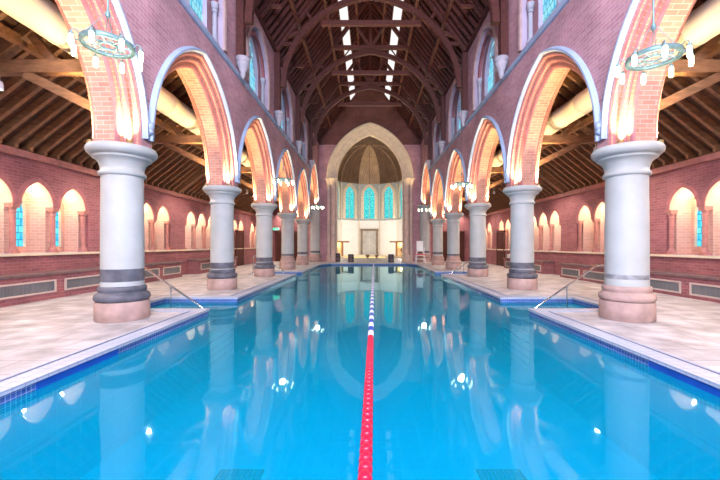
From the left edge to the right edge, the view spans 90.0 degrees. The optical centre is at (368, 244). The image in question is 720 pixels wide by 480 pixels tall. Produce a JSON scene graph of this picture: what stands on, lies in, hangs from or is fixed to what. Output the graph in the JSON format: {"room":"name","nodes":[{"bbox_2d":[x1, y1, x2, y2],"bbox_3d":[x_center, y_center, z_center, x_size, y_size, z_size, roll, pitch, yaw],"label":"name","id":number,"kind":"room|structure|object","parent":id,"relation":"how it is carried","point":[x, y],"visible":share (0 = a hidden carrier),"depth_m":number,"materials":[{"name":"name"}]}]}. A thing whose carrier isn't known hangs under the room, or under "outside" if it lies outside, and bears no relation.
{"room":"indoor swimming pool","nodes":[
{"label":"indoor swimming pool","id":0,"kind":"room"},
{"bbox_2d":[0,152,255,274],"bbox_3d":[-8.590,-0.405,13.340,0.740,3.450,31.340,0,0,0],"label":"wall","id":1,"kind":"structure","parent":0,"point":[37,186],"depth_m":10.41,"materials":[{"name":"brick"}]},
{"bbox_2d":[4,203,20,253],"bbox_3d":[-8.340,-0.390,8.435,0.205,1.180,0.190,0,0,0],"label":"colonnette","id":2,"kind":"object","parent":1,"relation":"attached to","point":[12,249],"visible":1,"depth_m":8.39,"materials":[{"name":"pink stone"}]},
{"bbox_2d":[16,205,22,246],"bbox_3d":[-8.940,-0.645,8.970,0.001,1.370,0.700,0,0,0],"label":"window","id":3,"kind":"structure","parent":1,"relation":"in","point":[19,215],"depth_m":9.22,"materials":[{"name":"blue glass"}]},
{"bbox_2d":[46,208,59,252],"bbox_3d":[-8.340,-0.390,9.505,0.205,1.180,0.190,0,0,0],"label":"colonnette","id":4,"kind":"object","parent":1,"relation":"attached to","point":[52,248],"visible":1,"depth_m":9.46,"materials":[{"name":"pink stone"}]},
{"bbox_2d":[77,211,88,251],"bbox_3d":[-8.340,-0.390,10.515,0.205,1.180,0.190,0,0,0],"label":"colonnette","id":5,"kind":"object","parent":1,"relation":"attached to","point":[82,214],"visible":1,"depth_m":10.47,"materials":[{"name":"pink stone"}]},
{"bbox_2d":[0,144,255,215],"bbox_3d":[-8.230,-2.155,13.340,0.220,0.150,31.340,0,0,0],"label":"trim","id":6,"kind":"structure","parent":1,"relation":"attached to","point":[3,148],"depth_m":9.81,"materials":[{"name":"red stone"}]},
{"bbox_2d":[0,248,255,256],"bbox_3d":[-8.210,0.230,13.340,0.060,0.060,31.340,0,0,0],"label":"trim","id":7,"kind":"structure","parent":1,"relation":"attached to","point":[60,253],"depth_m":9.85,"materials":[{"name":"beige stone"}]},
{"bbox_2d":[235,230,243,265],"bbox_3d":[-8.204,0.195,22.960,0.068,2.250,1.360,0,0,0],"label":"door","id":8,"kind":"structure","parent":1,"relation":"in","point":[239,235],"depth_m":22.85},
{"bbox_2d":[0,10,278,213],"bbox_3d":[-6.645,-3.626,13.340,3.689,2.943,31.340,0,0,0],"label":"ceiling","id":9,"kind":"structure","parent":0,"point":[35,119],"depth_m":8.62,"materials":[{"name":"brown wood"}]},
{"bbox_2d":[0,0,90,110],"bbox_3d":[-6.485,-3.553,6.470,3.406,2.732,0.180,0,0,0],"label":"truss","id":10,"kind":"object","parent":9,"relation":"attached to","point":[32,70],"visible":0.68,"depth_m":6.41,"materials":[{"name":"brown wood"}]},
{"bbox_2d":[0,0,249,166],"bbox_3d":[-5.390,-4.023,8.720,0.594,1.080,21.500,0,0,0],"label":"air duct","id":11,"kind":"object","parent":9,"relation":"hanging from","point":[44,17],"visible":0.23,"depth_m":5.99,"materials":[{"name":"metal"}]},
{"bbox_2d":[95,94,204,170],"bbox_3d":[-6.485,-3.553,10.870,3.406,2.732,0.180,0,0,0],"label":"truss","id":12,"kind":"object","parent":9,"relation":"attached to","point":[167,141],"visible":0.5,"depth_m":10.78,"materials":[{"name":"brown wood"}]},
{"bbox_2d":[175,141,252,193],"bbox_3d":[-6.485,-3.553,15.270,3.406,2.732,0.180,0,0,0],"label":"truss","id":13,"kind":"object","parent":9,"relation":"attached to","point":[201,172],"visible":0.19,"depth_m":15.18,"materials":[{"name":"brown wood"}]},
{"bbox_2d":[111,0,318,223],"bbox_3d":[-4.380,-5.005,13.340,0.920,6.550,31.340,0,0,0],"label":"wall","id":14,"kind":"structure","parent":0,"point":[160,27],"depth_m":10.19,"materials":[{"name":"red brick"}]},
{"bbox_2d":[55,0,149,144],"bbox_3d":[-4.371,-3.208,4.208,1.035,2.956,4.506,0,0,0],"label":"brick arch","id":15,"kind":"object","parent":14,"relation":"attached to","point":[115,107],"visible":0.84,"depth_m":5.95,"materials":[{"name":"brick"}]},
{"bbox_2d":[147,46,238,185],"bbox_3d":[-4.371,-3.208,8.608,1.035,2.956,4.506,0,0,0],"label":"brick arch","id":16,"kind":"object","parent":14,"relation":"attached to","point":[193,70],"visible":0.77,"depth_m":9.68,"materials":[{"name":"brick"}]},
{"bbox_2d":[186,0,201,20],"bbox_3d":[-4.353,-6.515,8.670,0.055,2.070,1.660,0,0,0],"label":"window","id":17,"kind":"structure","parent":14,"relation":"in","point":[196,5],"depth_m":9.22,"materials":[{"name":"blue glass"}]},
{"bbox_2d":[178,0,310,168],"bbox_3d":[-3.945,-5.200,10.970,0.090,0.180,26.600,0,0,0],"label":"trim","id":18,"kind":"structure","parent":14,"relation":"attached to","point":[184,4],"depth_m":10.18,"materials":[{"name":"blue stone"}]},
{"bbox_2d":[249,42,254,91],"bbox_3d":[-4.353,-6.515,13.070,0.055,2.070,1.660,0,0,0],"label":"window","id":19,"kind":"structure","parent":14,"relation":"in","point":[251,67],"depth_m":13.48,"materials":[{"name":"blue glass"}]},
{"bbox_2d":[238,116,275,203],"bbox_3d":[-4.371,-3.208,13.008,1.035,2.956,4.506,0,0,0],"label":"brick arch","id":20,"kind":"object","parent":14,"relation":"attached to","point":[253,135],"visible":0.64,"depth_m":14.37,"materials":[{"name":"brick"}]},
{"bbox_2d":[275,149,296,212],"bbox_3d":[-4.371,-3.208,17.408,1.035,2.956,4.506,0,0,0],"label":"brick arch","id":21,"kind":"object","parent":14,"relation":"attached to","point":[287,199],"visible":0.5,"depth_m":19.01,"materials":[{"name":"brick"}]},
{"bbox_2d":[254,5,319,143],"bbox_3d":[-4.040,-8.240,13.340,0.300,0.180,31.340,0,0,0],"label":"trim","id":22,"kind":"structure","parent":14,"relation":"attached to","point":[256,11],"depth_m":14.63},
{"bbox_2d":[296,168,309,218],"bbox_3d":[-4.371,-3.208,21.808,1.035,2.956,4.506,0,0,0],"label":"brick arch","id":23,"kind":"object","parent":14,"relation":"attached to","point":[303,203],"visible":0.56,"depth_m":23.37,"materials":[{"name":"brick"}]},
{"bbox_2d":[272,208,307,260],"bbox_3d":[-6.590,-1.841,29.010,3.500,6.322,0.001,0,0,0],"label":"wall","id":24,"kind":"structure","parent":0,"point":[276,220],"depth_m":29.01,"materials":[{"name":"brick"}]},
{"bbox_2d":[275,231,296,260],"bbox_3d":[-6.490,0.110,28.969,2.000,2.420,0.078,0,0,0],"label":"door","id":25,"kind":"structure","parent":24,"relation":"in","point":[278,234],"depth_m":28.96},
{"bbox_2d":[256,0,368,140],"bbox_3d":[-2.085,-10.952,13.340,4.510,6.035,31.340,0,0,0],"label":"ceiling","id":26,"kind":"structure","parent":0,"point":[278,22],"depth_m":18.78,"materials":[{"name":"wood"}]},
{"bbox_2d":[337,0,349,32],"bbox_3d":[-1.250,-11.772,17.470,0.484,0.638,3.950,0,0,0],"label":"window","id":27,"kind":"structure","parent":26,"relation":"attached to","point":[343,13],"depth_m":18.36,"materials":[{"name":"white glass"}]},
{"bbox_2d":[342,28,352,69],"bbox_3d":[-1.250,-11.772,21.870,0.484,0.638,3.950,0,0,0],"label":"window","id":28,"kind":"structure","parent":26,"relation":"attached to","point":[346,39],"depth_m":21.17,"materials":[{"name":"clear glass"}]},
{"bbox_2d":[320,58,419,126],"bbox_3d":[0.110,-10.985,26.270,8.224,5.478,0.140,0,0,0],"label":"couple","id":29,"kind":"object","parent":26,"relation":"attached to","point":[367,61],"visible":0.5,"depth_m":26.20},
{"bbox_2d":[307,27,433,106],"bbox_3d":[0.110,-10.985,21.870,8.224,5.478,0.140,0,0,0],"label":"couple","id":30,"kind":"object","parent":26,"relation":"attached to","point":[429,101],"visible":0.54,"depth_m":21.82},
{"bbox_2d":[295,1,445,152],"bbox_3d":[0.110,-9.371,19.670,8.272,8.702,0.420,0,0,0],"label":"truss","id":31,"kind":"object","parent":26,"relation":"attached to","point":[370,45],"visible":0.98,"depth_m":19.59,"materials":[{"name":"brown wood"}]},
{"bbox_2d":[309,50,431,169],"bbox_3d":[0.110,-9.371,24.070,8.272,8.702,0.420,0,0,0],"label":"truss","id":32,"kind":"object","parent":26,"relation":"attached to","point":[369,85],"visible":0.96,"depth_m":23.99,"materials":[{"name":"brown wood"}]},
{"bbox_2d":[288,10,453,75],"bbox_3d":[0.110,-10.985,17.470,8.224,5.478,0.140,0,0,0],"label":"couple","id":33,"kind":"object","parent":26,"relation":"attached to","point":[294,65],"visible":0.7,"depth_m":17.40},
{"bbox_2d":[274,0,467,126],"bbox_3d":[0.110,-9.371,15.270,8.272,8.702,0.420,0,0,0],"label":"truss","id":34,"kind":"object","parent":26,"relation":"attached to","point":[280,78],"visible":0.95,"depth_m":15.19,"materials":[{"name":"brown wood"}]},
{"bbox_2d":[261,0,481,18],"bbox_3d":[0.110,-10.985,13.070,8.224,5.478,0.140,0,0,0],"label":"couple","id":35,"kind":"object","parent":26,"relation":"attached to","point":[272,5],"visible":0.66,"depth_m":13.02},
{"bbox_2d":[273,148,293,185],"bbox_3d":[-3.090,-5.768,13.070,0.706,7.131,0.706,0,0,-6],"label":"ring chandelier","id":36,"kind":"object","parent":35,"relation":"hanging from","point":[278,179],"visible":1,"depth_m":13.06,"materials":[{"name":"metal"}]},
{"bbox_2d":[451,0,471,189],"bbox_3d":[3.380,-5.618,13.070,0.707,7.131,0.707,0,0,27],"label":"ring chandelier","id":37,"kind":"object","parent":35,"relation":"hanging from","point":[461,183],"visible":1,"depth_m":13.07,"materials":[{"name":"metal"}]},
{"bbox_2d":[236,0,508,78],"bbox_3d":[0.110,-9.371,10.870,8.272,8.702,0.420,0,0,0],"label":"truss","id":38,"kind":"object","parent":26,"relation":"attached to","point":[245,9],"visible":1,"depth_m":10.76,"materials":[{"name":"brown wood"}]},
{"bbox_3d":[0.110,-10.985,4.270,8.224,5.478,0.140,0,0,0],"label":"couple","id":39,"kind":"object","parent":26,"relation":"attached to","visible":0},
{"bbox_2d":[68,0,142,73],"bbox_3d":[-3.090,-5.768,4.270,0.707,7.131,0.707,0,0,-34],"label":"ring chandelier","id":40,"kind":"object","parent":39,"relation":"hanging from","point":[89,32],"visible":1,"depth_m":4.23,"materials":[{"name":"metal"}]},
{"bbox_2d":[616,0,693,84],"bbox_3d":[3.380,-5.618,4.270,0.706,7.131,0.706,0,0,0],"label":"ring chandelier","id":41,"kind":"object","parent":39,"relation":"hanging from","point":[664,46],"visible":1,"depth_m":4.25,"materials":[{"name":"metal"}]},
{"bbox_2d":[0,284,719,479],"bbox_3d":[0.010,2.125,13.360,10.200,1.090,24.800,0,0,0],"label":"pool water","id":42,"kind":"structure","parent":0,"point":[449,403],"depth_m":5.36,"materials":[{"name":"liquid"}]},
{"bbox_2d":[152,304,233,371],"bbox_3d":[-4.207,2.063,8.156,1.760,1.194,1.487,0,0,0],"label":"steps","id":43,"kind":"structure","parent":42,"relation":"on","point":[221,341],"depth_m":8.32,"materials":[{"name":"tile"}]},
{"bbox_2d":[145,267,202,307],"bbox_3d":[-4.625,1.244,8.210,1.831,1.641,0.098,0,0,0],"label":"handrail","id":44,"kind":"object","parent":43,"relation":"attached to","point":[148,270],"visible":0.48,"depth_m":8.19,"materials":[{"name":"metal"}]},
{"bbox_2d":[214,469,264,479],"bbox_3d":[-1.490,2.655,3.960,0.520,0.030,0.600,0,0,0],"label":"drain grate","id":45,"kind":"object","parent":42,"relation":"on","point":[223,474],"visible":1,"depth_m":4.15,"materials":[{"name":"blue plastic"}]},
{"bbox_2d":[0,264,719,421],"bbox_3d":[0.010,1.465,13.360,10.200,0.230,24.800,0,0,0],"label":"tiles","id":46,"kind":"structure","parent":42,"relation":"on","point":[13,403],"depth_m":5.64,"materials":[{"name":"blue tile"}]},
{"bbox_2d":[36,349,117,398],"bbox_3d":[-3.287,1.436,4.140,0.006,0.168,1.160,0,0,0],"label":"trim","id":47,"kind":"structure","parent":46,"relation":"attached to","point":[45,386],"depth_m":4.02,"materials":[{"name":"blue tile"}]},
{"bbox_2d":[648,360,719,405],"bbox_3d":[3.307,1.436,2.955,0.006,0.168,2.590,0,0,0],"label":"trim","id":48,"kind":"structure","parent":46,"relation":"attached to","point":[707,392],"depth_m":3.74,"materials":[{"name":"blue tile"}]},
{"bbox_2d":[476,469,526,479],"bbox_3d":[1.530,2.655,3.960,0.520,0.030,0.600,0,0,0],"label":"drain grate","id":49,"kind":"object","parent":42,"relation":"on","point":[484,474],"visible":1,"depth_m":4.14,"materials":[{"name":"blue plastic"}]},
{"bbox_2d":[504,304,585,371],"bbox_3d":[4.227,2.063,8.159,1.760,1.194,1.487,0,0,0],"label":"steps","id":50,"kind":"structure","parent":42,"relation":"on","point":[516,341],"depth_m":8.31,"materials":[{"name":"blue tile"}]},
{"bbox_2d":[535,264,603,307],"bbox_3d":[4.645,1.244,8.210,1.831,1.641,0.098,0,0,0],"label":"handrail","id":51,"kind":"object","parent":50,"relation":"attached to","point":[589,270],"visible":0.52,"depth_m":8.19,"materials":[{"name":"metal"}]},
{"bbox_2d":[0,258,719,378],"bbox_3d":[0.110,1.320,16.865,16.700,0.001,38.390,0,0,0],"label":"floor","id":52,"kind":"structure","parent":0,"point":[32,334],"depth_m":6.46,"materials":[{"name":"tile"}]},
{"bbox_2d":[0,261,183,307],"bbox_3d":[-7.963,0.993,9.710,0.547,0.655,10.560,0,0,0],"label":"bench","id":53,"kind":"object","parent":52,"relation":"on","point":[18,288],"visible":0.73,"depth_m":8.96,"materials":[{"name":"brick"}]},
{"bbox_2d":[0,281,53,297],"bbox_3d":[-7.737,1.000,7.935,0.006,0.230,1.850,0,0,0],"label":"grille","id":54,"kind":"object","parent":53,"relation":"attached to","point":[15,290],"depth_m":8.12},
{"bbox_2d":[67,276,99,287],"bbox_3d":[-7.737,1.000,10.160,0.006,0.230,1.900,0,0,0],"label":"grille","id":55,"kind":"object","parent":53,"relation":"attached to","point":[77,281],"depth_m":9.74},
{"bbox_2d":[84,140,157,322],"bbox_3d":[-4.415,-0.205,6.470,1.088,3.050,1.088,0,0,19],"label":"stone column","id":56,"kind":"structure","parent":52,"relation":"on","point":[122,296],"depth_m":6.18,"materials":[{"name":"stone"}]},
{"bbox_2d":[187,256,237,273],"bbox_3d":[-7.963,0.993,18.760,0.547,0.655,4.860,0,0,0],"label":"bench","id":57,"kind":"object","parent":52,"relation":"on","point":[194,266],"visible":0.54,"depth_m":16.51,"materials":[{"name":"brick"}]},
{"bbox_2d":[202,185,240,289],"bbox_3d":[-4.415,-0.205,10.870,1.088,3.050,1.088,0,0,5],"label":"stone column","id":58,"kind":"structure","parent":52,"relation":"on","point":[222,275],"depth_m":10.57,"materials":[{"name":"stone"}]},
{"bbox_2d":[251,203,277,276],"bbox_3d":[-4.415,-0.205,15.270,1.088,3.050,1.088,0,0,-44],"label":"stone column","id":59,"kind":"structure","parent":52,"relation":"on","point":[263,267],"depth_m":14.97,"materials":[{"name":"stone"}]},
{"bbox_2d":[277,212,297,269],"bbox_3d":[-4.415,-0.205,19.670,1.088,3.050,1.088,0,0,15],"label":"stone column","id":60,"kind":"structure","parent":52,"relation":"on","point":[287,262],"depth_m":19.36,"materials":[{"name":"stone"}]},
{"bbox_2d":[294,219,310,264],"bbox_3d":[-4.415,-0.205,24.070,1.088,3.050,1.088,0,0,-2],"label":"stone column","id":61,"kind":"structure","parent":52,"relation":"on","point":[302,258],"depth_m":23.77,"materials":[{"name":"stone"}]},
{"bbox_2d":[309,164,318,204],"bbox_3d":[-4.371,-3.908,26.208,1.035,4.356,4.506,0,0,0],"label":"brick arch","id":62,"kind":"object","parent":61,"relation":"on","point":[313,181],"visible":0.4,"depth_m":27.77,"materials":[{"name":"brick"}]},
{"bbox_2d":[309,205,322,261],"bbox_3d":[-4.220,-0.905,28.470,1.252,4.450,1.252,0,0,-24],"label":"stone column","id":63,"kind":"structure","parent":52,"relation":"on","point":[315,254],"depth_m":28.13,"materials":[{"name":"stone"}]},
{"bbox_2d":[0,263,719,396],"bbox_3d":[0.010,1.329,13.360,10.820,0.042,25.420,0,0,0],"label":"pool edge","id":64,"kind":"structure","parent":52,"relation":"on","point":[11,383],"depth_m":4.98,"materials":[{"name":"tile"}]},
{"bbox_2d":[325,122,414,261],"bbox_3d":[0.110,-4.276,29.185,7.210,11.193,1.050,0,0,0],"label":"arch","id":65,"kind":"object","parent":52,"relation":"on","point":[389,139],"visible":0.95,"depth_m":28.96,"materials":[{"name":"beige stone"}]},
{"bbox_2d":[417,205,430,261],"bbox_3d":[4.440,-0.905,28.470,1.252,4.450,1.252,0,0,-26],"label":"stone column","id":66,"kind":"structure","parent":52,"relation":"on","point":[424,216],"depth_m":28.12,"materials":[{"name":"stone"}]},
{"bbox_2d":[420,162,430,204],"bbox_3d":[4.591,-3.908,26.332,1.035,4.356,4.506,0,0,0],"label":"brick arch","id":67,"kind":"object","parent":66,"relation":"on","point":[426,178],"visible":0.41,"depth_m":27.81,"materials":[{"name":"brick"}]},
{"bbox_2d":[430,219,445,264],"bbox_3d":[4.635,-0.205,24.070,1.088,3.050,1.088,0,0,-45],"label":"stone column","id":68,"kind":"structure","parent":52,"relation":"on","point":[437,258],"depth_m":23.76,"materials":[{"name":"stone"}]},
{"bbox_2d":[443,212,463,269],"bbox_3d":[4.635,-0.205,19.670,1.088,3.050,1.088,0,0,10],"label":"stone column","id":69,"kind":"structure","parent":52,"relation":"on","point":[453,261],"depth_m":19.37,"materials":[{"name":"stone"}]},
{"bbox_2d":[464,203,490,276],"bbox_3d":[4.635,-0.205,15.270,1.088,3.050,1.088,0,0,40],"label":"stone column","id":70,"kind":"structure","parent":52,"relation":"on","point":[477,267],"depth_m":14.97,"materials":[{"name":"stone"}]},
{"bbox_2d":[503,185,541,289],"bbox_3d":[4.635,-0.205,10.870,1.088,3.050,1.088,0,0,-18],"label":"stone column","id":71,"kind":"structure","parent":52,"relation":"on","point":[521,275],"depth_m":10.57,"materials":[{"name":"stone"}]},
{"bbox_2d":[503,258,554,273],"bbox_3d":[8.184,1.032,18.760,0.547,0.575,4.860,0,0,0],"label":"bench","id":72,"kind":"object","parent":52,"relation":"on","point":[541,266],"visible":0.49,"depth_m":16.47,"materials":[{"name":"brick"}]},
{"bbox_2d":[591,140,665,322],"bbox_3d":[4.635,-0.205,6.470,1.088,3.050,1.088,0,0,28],"label":"stone column","id":73,"kind":"structure","parent":52,"relation":"on","point":[626,295],"depth_m":6.18,"materials":[{"name":"stone"}]},
{"bbox_2d":[559,263,719,302],"bbox_3d":[8.184,1.032,9.710,0.547,0.575,10.560,0,0,0],"label":"bench","id":74,"kind":"object","parent":52,"relation":"on","point":[687,285],"visible":0.73,"depth_m":9.41,"materials":[{"name":"stone"}]},
{"bbox_2d":[584,271,603,279],"bbox_3d":[7.957,1.080,12.360,0.006,0.230,1.800,0,0,0],"label":"grille","id":75,"kind":"object","parent":74,"relation":"attached to","point":[592,275],"depth_m":12.67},
{"bbox_2d":[650,279,678,291],"bbox_3d":[7.957,1.080,10.160,0.006,0.230,1.900,0,0,0],"label":"grille","id":76,"kind":"object","parent":74,"relation":"attached to","point":[666,285],"depth_m":9.64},
{"bbox_2d":[692,284,719,297],"bbox_3d":[7.957,1.080,7.935,0.006,0.230,1.850,0,0,0],"label":"grille","id":77,"kind":"object","parent":74,"relation":"attached to","point":[699,290],"depth_m":8.47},
{"bbox_2d":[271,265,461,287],"bbox_3d":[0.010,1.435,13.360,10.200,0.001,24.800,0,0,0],"label":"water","id":78,"kind":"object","parent":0,"point":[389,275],"visible":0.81,"depth_m":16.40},
{"bbox_2d":[357,264,373,479],"bbox_3d":[0.163,1.405,13.348,0.092,0.088,24.740,0,0,1],"label":"lane rope","id":79,"kind":"object","parent":78,"relation":"on","point":[365,468],"visible":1,"depth_m":2.96,"materials":[{"name":"plastic"}]},
{"bbox_2d":[308,77,430,260],"bbox_3d":[0.110,-6.290,29.358,9.900,15.220,0.704,0,0,0],"label":"wall","id":80,"kind":"structure","parent":0,"point":[352,117],"depth_m":29.00,"materials":[{"name":"brick"}]},
{"bbox_2d":[337,180,401,254],"bbox_3d":[0.110,-3.805,39.980,9.440,10.250,20.539,0,0,0],"label":"wall","id":81,"kind":"structure","parent":0,"point":[390,230],"depth_m":49.35,"materials":[{"name":"paint"}]},
{"bbox_2d":[343,183,356,218],"bbox_3d":[-2.561,-6.033,49.236,2.320,4.907,0.290,0,0,-36],"label":"window","id":82,"kind":"structure","parent":81,"relation":"in","point":[349,198],"depth_m":49.31,"materials":[{"name":"teal glass"}]},
{"bbox_2d":[361,184,377,218],"bbox_3d":[0.110,-6.033,50.104,2.320,4.907,0.290,0,0,0],"label":"window","id":83,"kind":"structure","parent":81,"relation":"in","point":[369,201],"depth_m":50.23,"materials":[{"name":"teal glass"}]},
{"bbox_2d":[360,229,378,254],"bbox_3d":[0.110,-0.470,49.917,2.560,3.580,0.256,0,0,0],"label":"door","id":84,"kind":"structure","parent":81,"relation":"in","point":[368,237],"depth_m":49.95,"materials":[{"name":"beige wood"}]},
{"bbox_2d":[341,183,397,254],"bbox_3d":[0.110,-3.455,49.101,7.706,9.550,1.919,0,0,0],"label":"trim","id":85,"kind":"structure","parent":81,"relation":"attached to","point":[341,183],"depth_m":49.86,"materials":[{"name":"beige stone"}]},
{"bbox_2d":[381,183,395,218],"bbox_3d":[2.781,-6.033,49.236,2.320,4.907,0.290,0,0,36],"label":"window","id":86,"kind":"structure","parent":81,"relation":"in","point":[390,194],"depth_m":49.31,"materials":[{"name":"teal glass"}]},
{"bbox_2d":[338,136,401,183],"bbox_3d":[0.110,-10.621,39.880,9.440,4.287,20.339,0,0,0],"label":"ceiling","id":87,"kind":"structure","parent":0,"point":[369,160],"depth_m":48.42,"materials":[{"name":"brown wood"}]},
{"bbox_2d":[371,0,487,141],"bbox_3d":[2.305,-10.952,13.340,4.510,6.035,31.340,0,0,0],"label":"ceiling","id":88,"kind":"structure","parent":0,"point":[450,9],"depth_m":18.78,"materials":[{"name":"wood"}]},
{"bbox_2d":[387,28,398,69],"bbox_3d":[1.470,-11.772,21.870,0.484,0.638,3.950,0,0,0],"label":"window","id":89,"kind":"structure","parent":88,"relation":"attached to","point":[394,39],"depth_m":21.22,"materials":[{"name":"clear glass"}]},
{"bbox_2d":[392,0,404,32],"bbox_3d":[1.470,-11.772,17.470,0.484,0.638,3.950,0,0,0],"label":"window","id":90,"kind":"structure","parent":88,"relation":"attached to","point":[397,13],"depth_m":18.37,"materials":[{"name":"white glass"}]},
{"bbox_2d":[431,209,469,260],"bbox_3d":[6.810,-1.841,29.010,3.500,6.322,0.001,0,0,0],"label":"wall","id":91,"kind":"structure","parent":0,"point":[464,225],"depth_m":29.01,"materials":[{"name":"brick"}]},
{"bbox_2d":[443,231,463,260],"bbox_3d":[6.710,0.110,28.969,2.000,2.420,0.078,0,0,0],"label":"door","id":92,"kind":"structure","parent":91,"relation":"in","point":[444,232],"depth_m":28.96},
{"bbox_2d":[421,0,640,223],"bbox_3d":[4.600,-5.005,13.340,0.920,6.550,31.340,0,0,0],"label":"wall","id":93,"kind":"structure","parent":0,"point":[589,28],"depth_m":10.17,"materials":[{"name":"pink brick"}]},
{"bbox_2d":[430,168,444,218],"bbox_3d":[4.591,-3.208,21.932,1.035,2.956,4.506,0,0,0],"label":"brick arch","id":94,"kind":"object","parent":93,"relation":"attached to","point":[437,211],"visible":0.53,"depth_m":23.37,"materials":[{"name":"brick"}]},
{"bbox_2d":[443,148,466,212],"bbox_3d":[4.591,-3.208,17.532,1.035,2.956,4.506,0,0,0],"label":"brick arch","id":95,"kind":"object","parent":93,"relation":"attached to","point":[453,201],"visible":0.54,"depth_m":18.97,"materials":[{"name":"brick"}]},
{"bbox_2d":[420,3,489,143],"bbox_3d":[4.260,-8.240,13.340,0.300,0.180,31.340,0,0,0],"label":"trim","id":96,"kind":"structure","parent":93,"relation":"attached to","point":[486,11],"depth_m":14.56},
{"bbox_2d":[465,116,506,202],"bbox_3d":[4.591,-3.208,13.132,1.035,2.956,4.506,0,0,0],"label":"brick arch","id":97,"kind":"object","parent":93,"relation":"attached to","point":[489,134],"visible":0.7,"depth_m":14.36,"materials":[{"name":"brick"}]},
{"bbox_2d":[488,42,494,92],"bbox_3d":[4.572,-6.515,13.070,0.055,2.070,1.660,0,0,0],"label":"window","id":98,"kind":"structure","parent":93,"relation":"in","point":[491,68],"depth_m":13.46,"materials":[{"name":"blue glass"}]},
{"bbox_2d":[430,0,569,168],"bbox_3d":[4.165,-5.200,10.970,0.090,0.180,26.600,0,0,0],"label":"trim","id":99,"kind":"structure","parent":93,"relation":"attached to","point":[563,3],"depth_m":10.09,"materials":[{"name":"blue stone"}]},
{"bbox_2d":[543,0,560,22],"bbox_3d":[4.572,-6.515,8.670,0.055,2.070,1.660,0,0,0],"label":"window","id":100,"kind":"structure","parent":93,"relation":"in","point":[549,6],"depth_m":9.20,"materials":[{"name":"blue glass"}]},
{"bbox_2d":[503,46,601,185],"bbox_3d":[4.591,-3.208,8.732,1.035,2.956,4.506,0,0,0],"label":"brick arch","id":101,"kind":"object","parent":93,"relation":"attached to","point":[551,71],"visible":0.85,"depth_m":9.67,"materials":[{"name":"brick"}]},
{"bbox_2d":[595,0,696,144],"bbox_3d":[4.591,-3.208,4.332,1.035,2.956,4.506,0,0,0],"label":"brick arch","id":102,"kind":"object","parent":93,"relation":"attached to","point":[634,106],"visible":0.88,"depth_m":5.95,"materials":[{"name":"brick"}]},
{"bbox_2d":[462,0,719,212],"bbox_3d":[6.865,-3.626,13.340,3.689,2.943,31.340,0,0,0],"label":"ceiling","id":103,"kind":"structure","parent":0,"point":[689,128],"depth_m":9.67,"materials":[{"name":"brown wood"}]},
{"bbox_2d":[489,140,567,193],"bbox_3d":[6.705,-3.553,15.270,3.406,2.732,0.180,0,0,0],"label":"truss","id":104,"kind":"object","parent":103,"relation":"attached to","point":[542,173],"visible":0.24,"depth_m":15.18,"materials":[{"name":"brown wood"}]},
{"bbox_2d":[539,94,596,165],"bbox_3d":[6.705,-3.553,10.870,3.406,2.732,0.180,0,0,0],"label":"truss","id":105,"kind":"object","parent":103,"relation":"attached to","point":[575,141],"visible":0.41,"depth_m":10.78,"materials":[{"name":"brown wood"}]},
{"bbox_2d":[492,0,719,166],"bbox_3d":[5.730,-3.976,8.720,0.594,0.986,21.500,0,0,0],"label":"air duct","id":106,"kind":"object","parent":103,"relation":"hanging from","point":[702,24],"visible":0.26,"depth_m":6.31,"materials":[{"name":"metal"}]},
{"bbox_2d":[659,0,719,110],"bbox_3d":[6.705,-3.553,6.470,3.406,2.732,0.180,0,0,0],"label":"truss","id":107,"kind":"object","parent":103,"relation":"attached to","point":[702,67],"visible":0.44,"depth_m":6.41,"materials":[{"name":"brown wood"}]},
{"bbox_2d":[486,159,719,275],"bbox_3d":[8.810,-0.405,13.340,0.740,3.450,31.340,0,0,0],"label":"wall","id":108,"kind":"structure","parent":0,"point":[684,190],"depth_m":10.50,"materials":[{"name":"brick"}]},
{"bbox_2d":[496,230,504,265],"bbox_3d":[8.424,0.195,22.960,0.068,2.250,1.360,0,0,0],"label":"door","id":109,"kind":"structure","parent":108,"relation":"in","point":[500,235],"depth_m":22.94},
{"bbox_2d":[576,221,583,251],"bbox_3d":[8.560,-0.355,14.565,0.205,1.250,0.190,0,0,0],"label":"colonnette","id":110,"kind":"object","parent":108,"relation":"attached to","point":[580,249],"visible":1,"depth_m":14.51,"materials":[{"name":"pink stone"}]},
{"bbox_2d":[592,219,599,251],"bbox_3d":[8.560,-0.355,13.555,0.205,1.250,0.190,0,0,0],"label":"colonnette","id":111,"kind":"object","parent":108,"relation":"attached to","point":[595,221],"visible":0.99,"depth_m":13.51,"materials":[{"name":"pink stone"}]},
{"bbox_2d":[486,151,719,215],"bbox_3d":[8.450,-2.155,13.340,0.220,0.150,31.340,0,0,0],"label":"trim","id":112,"kind":"structure","parent":108,"relation":"attached to","point":[716,155],"depth_m":10.32,"materials":[{"name":"red stone"}]},
{"bbox_2d":[486,249,719,258],"bbox_3d":[8.430,0.300,13.340,0.060,0.060,31.340,0,0,0],"label":"trim","id":113,"kind":"structure","parent":108,"relation":"attached to","point":[661,255],"depth_m":10.45,"materials":[{"name":"beige stone"}]},
{"bbox_2d":[665,210,677,254],"bbox_3d":[8.560,-0.355,10.165,0.205,1.250,0.190,0,0,0],"label":"colonnette","id":114,"kind":"object","parent":108,"relation":"attached to","point":[671,213],"visible":1,"depth_m":10.11,"materials":[{"name":"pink stone"}]},
{"bbox_2d":[697,211,701,245],"bbox_3d":[9.160,-0.645,9.690,0.001,1.370,0.700,0,0,0],"label":"window","id":115,"kind":"structure","parent":108,"relation":"in","point":[699,217],"depth_m":9.96,"materials":[{"name":"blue glass"}]},
{"bbox_2d":[698,206,712,255],"bbox_3d":[8.560,-0.355,9.155,0.205,1.250,0.190,0,0,0],"label":"colonnette","id":116,"kind":"object","parent":108,"relation":"attached to","point":[704,210],"visible":1,"depth_m":9.11,"materials":[{"name":"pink stone"}]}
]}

